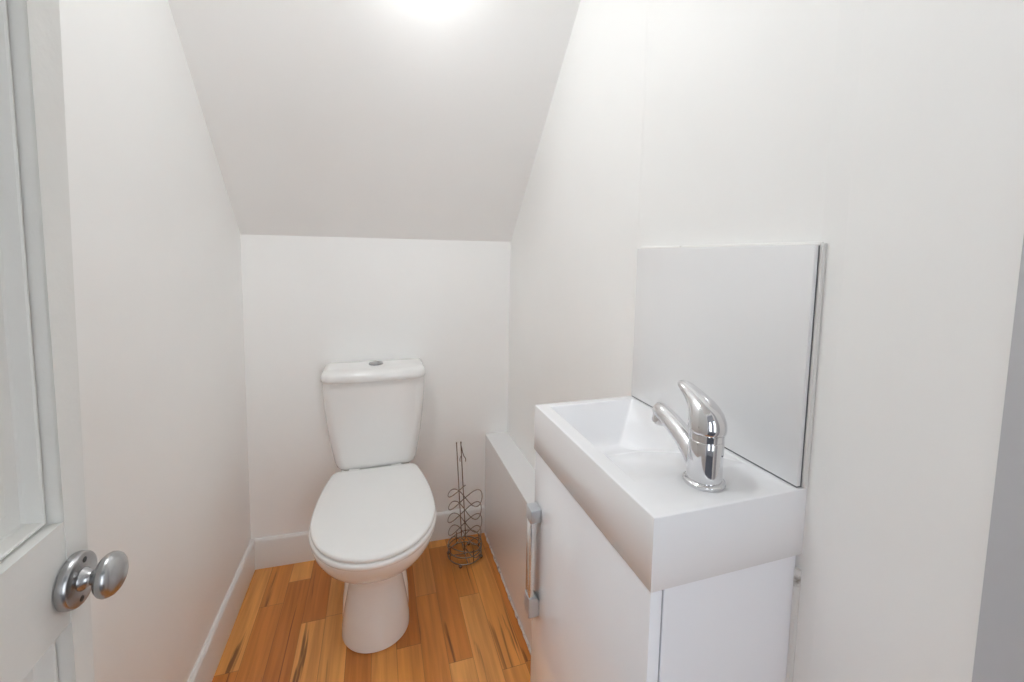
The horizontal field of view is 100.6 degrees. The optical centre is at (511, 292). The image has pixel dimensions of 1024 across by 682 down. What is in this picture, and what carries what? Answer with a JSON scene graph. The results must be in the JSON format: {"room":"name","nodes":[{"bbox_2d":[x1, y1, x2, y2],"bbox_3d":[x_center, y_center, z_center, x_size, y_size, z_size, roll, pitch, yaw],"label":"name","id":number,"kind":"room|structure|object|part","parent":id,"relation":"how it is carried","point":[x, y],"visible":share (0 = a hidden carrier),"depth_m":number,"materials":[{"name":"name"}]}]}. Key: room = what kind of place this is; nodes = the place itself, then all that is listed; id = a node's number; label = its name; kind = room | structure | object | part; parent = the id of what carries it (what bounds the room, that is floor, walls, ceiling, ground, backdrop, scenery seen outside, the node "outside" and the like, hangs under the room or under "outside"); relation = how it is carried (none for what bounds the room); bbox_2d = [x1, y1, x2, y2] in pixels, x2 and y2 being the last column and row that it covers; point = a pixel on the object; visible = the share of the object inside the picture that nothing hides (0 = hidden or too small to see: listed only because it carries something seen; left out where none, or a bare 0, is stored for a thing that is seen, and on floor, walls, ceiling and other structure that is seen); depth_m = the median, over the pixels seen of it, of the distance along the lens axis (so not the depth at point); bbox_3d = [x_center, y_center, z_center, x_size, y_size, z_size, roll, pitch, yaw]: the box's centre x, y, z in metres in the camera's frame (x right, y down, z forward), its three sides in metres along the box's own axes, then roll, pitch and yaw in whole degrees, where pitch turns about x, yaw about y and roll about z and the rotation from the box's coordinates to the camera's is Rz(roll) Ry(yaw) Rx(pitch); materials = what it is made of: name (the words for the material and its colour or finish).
{"room":"bathroom","nodes":[
{"label":"bathroom","id":0,"kind":"room"},
{"bbox_2d":[59,0,250,681],"bbox_3d":[-0.729,-0.076,0.578,0.100,2.450,2.350,0,5,-18],"label":"wall","id":1,"kind":"structure","parent":0,"point":[155,233],"depth_m":0.93,"materials":[{"name":"paint"}]},
{"bbox_2d":[188,539,254,681],"bbox_3d":[-0.683,1.090,0.652,0.014,0.116,2.066,0,5,-18],"label":"baseboard","id":2,"kind":"structure","parent":1,"relation":"attached to","point":[204,670],"depth_m":1.31,"materials":[{"name":"paint"}]},
{"bbox_2d":[212,533,530,681],"bbox_3d":[-0.223,1.180,0.850,1.210,0.080,2.350,0,5,-18],"label":"floor","id":3,"kind":"structure","parent":0,"point":[463,626],"depth_m":1.37,"materials":[{"name":"brown wood"}]},
{"bbox_2d":[309,358,435,653],"bbox_3d":[-0.455,0.683,1.416,0.374,0.809,0.640,0,5,-18],"label":"toilet","id":4,"kind":"object","parent":3,"relation":"on","point":[374,518],"visible":1,"depth_m":1.39,"materials":[{"name":"white ceramic"}]},
{"bbox_3d":[-0.436,0.699,1.356,0.374,0.020,0.511,0,5,-18],"label":"seat","id":5,"kind":"part","parent":4,"relation":"part of","materials":[{"name":"plastic"}]},
{"bbox_3d":[-0.438,0.681,1.363,0.367,0.021,0.522,0,5,-18],"label":"lid","id":6,"kind":"part","parent":4,"relation":"part of","materials":[{"name":"plastic"}]},
{"bbox_3d":[-0.516,0.292,1.600,0.366,0.041,0.186,0,5,-18],"label":"cistern lid","id":7,"kind":"part","parent":4,"relation":"part of","materials":[{"name":"white ceramic"}]},
{"bbox_2d":[447,442,482,568],"bbox_3d":[-0.187,0.827,1.702,0.147,0.483,0.147,0,5,-18],"label":"toilet roll holder","id":8,"kind":"object","parent":3,"relation":"on","point":[468,542],"visible":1,"depth_m":1.69,"materials":[{"name":"silver metal"}]},
{"bbox_3d":[-0.203,0.822,1.696,0.044,0.471,0.005,0,5,-18],"label":"rod","id":9,"kind":"part","parent":8,"relation":"part of","materials":[{"name":"silver metal"}]},
{"bbox_2d":[484,432,534,654],"bbox_3d":[0.065,0.873,1.431,0.106,0.445,0.940,0,5,-18],"label":"panel","id":10,"kind":"object","parent":3,"relation":"on","point":[509,475],"visible":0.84,"depth_m":1.55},
{"bbox_2d":[524,452,801,681],"bbox_3d":[0.201,0.745,0.747,0.258,0.820,0.390,0,5,-18],"label":"vanity cabinet","id":11,"kind":"object","parent":3,"relation":"on","point":[594,619],"visible":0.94,"depth_m":0.57,"materials":[{"name":"wood"}]},
{"bbox_3d":[0.036,0.538,0.854,0.008,0.177,0.024,0,5,-18],"label":"handle","id":12,"kind":"part","parent":11,"relation":"part of","materials":[{"name":"silver metal"}]},
{"bbox_3d":[0.040,0.630,0.864,0.022,0.042,0.028,0,5,-18],"label":"handle post","id":13,"kind":"part","parent":11,"relation":"part of","materials":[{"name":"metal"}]},
{"bbox_3d":[0.043,0.440,0.848,0.022,0.028,0.028,0,5,-18],"label":"handle post","id":14,"kind":"part","parent":11,"relation":"part of","materials":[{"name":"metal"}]},
{"bbox_3d":[0.106,0.740,0.719,0.016,0.806,0.384,0,5,-18],"label":"door","id":15,"kind":"part","parent":11,"relation":"part of","materials":[{"name":"white wood"}]},
{"bbox_2d":[534,396,806,592],"bbox_3d":[0.217,0.289,0.714,0.237,0.092,0.390,0,5,-18],"label":"basin","id":16,"kind":"object","parent":11,"relation":"in","point":[624,469],"visible":0.9,"depth_m":0.56,"materials":[{"name":"ceramic"}]},
{"bbox_2d":[652,380,727,492],"bbox_3d":[0.247,0.189,0.606,0.054,0.126,0.136,0,5,-18],"label":"mixer tap","id":17,"kind":"object","parent":16,"relation":"on","point":[700,443],"visible":1,"depth_m":0.56,"materials":[{"name":"silver metal"}]},
{"bbox_3d":[0.244,0.212,0.614,0.041,0.076,0.119,0,5,-18],"label":"spout","id":18,"kind":"part","parent":17,"relation":"part of","materials":[{"name":"silver metal"}]},
{"bbox_3d":[0.255,0.155,0.578,0.048,0.054,0.079,0,5,-18],"label":"lever","id":19,"kind":"part","parent":17,"relation":"part of","materials":[{"name":"silver metal"}]},
{"bbox_2d":[168,0,580,241],"bbox_3d":[-0.171,-0.684,0.637,1.050,1.249,2.228,0,5,-18],"label":"ceiling","id":20,"kind":"structure","parent":0,"point":[389,119],"depth_m":1.28,"materials":[{"name":"paint"}]},
{"bbox_2d":[240,234,510,539],"bbox_3d":[-0.521,-0.171,1.759,1.050,2.450,0.216,0,5,-18],"label":"wall","id":21,"kind":"structure","parent":0,"point":[310,303],"depth_m":1.67,"materials":[{"name":"paint"}]},
{"bbox_2d":[254,506,484,569],"bbox_3d":[-0.553,1.001,1.751,0.897,0.116,0.014,0,5,-16],"label":"baseboard","id":22,"kind":"structure","parent":21,"relation":"attached to","point":[279,550],"depth_m":1.67,"materials":[{"name":"paint"}]},
{"bbox_2d":[507,0,1023,681],"bbox_3d":[0.328,-0.085,0.912,0.102,2.450,2.350,0,5,-18],"label":"wall","id":23,"kind":"structure","parent":0,"point":[886,134],"depth_m":0.51,"materials":[{"name":"paint"}]},
{"bbox_2d":[631,242,826,487],"bbox_3d":[0.328,0.081,0.729,0.015,0.324,0.391,0,5,-18],"label":"panel","id":24,"kind":"object","parent":23,"relation":"attached to","point":[740,323],"visible":0.99,"depth_m":0.64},
{"bbox_2d":[972,237,1023,681],"bbox_3d":[0.458,0.034,0.297,0.026,2.320,0.163,0,5,-18],"label":"trim","id":25,"kind":"structure","parent":23,"relation":"attached to","point":[999,650],"depth_m":0.38,"materials":[{"name":"grey paint"}]},
{"bbox_3d":[0.138,0.014,-0.323,1.210,2.450,0.100,0,5,-18],"label":"wall","id":26,"kind":"structure","parent":0,"visible":0},
{"bbox_2d":[0,0,128,681],"bbox_3d":[-0.291,0.197,0.051,0.075,1.992,0.782,0,5,-18],"label":"door","id":27,"kind":"structure","parent":26,"relation":"in","point":[49,573],"depth_m":0.36,"materials":[{"name":"paint"}]},
{"bbox_3d":[-0.296,-0.232,0.000,0.030,0.929,0.694,0,5,-18],"label":"panel","id":28,"kind":"part","parent":27,"relation":"part of","materials":[{"name":"paint"}]},
{"bbox_3d":[-0.312,0.682,0.076,0.030,0.716,0.694,0,5,-18],"label":"panel","id":29,"kind":"part","parent":27,"relation":"part of","materials":[{"name":"paint"}]},
{"bbox_3d":[-0.374,0.260,0.390,0.031,0.038,0.038,0,5,-18],"label":"knob","id":30,"kind":"part","parent":27,"relation":"part of","materials":[{"name":"silver metal"}]}
]}

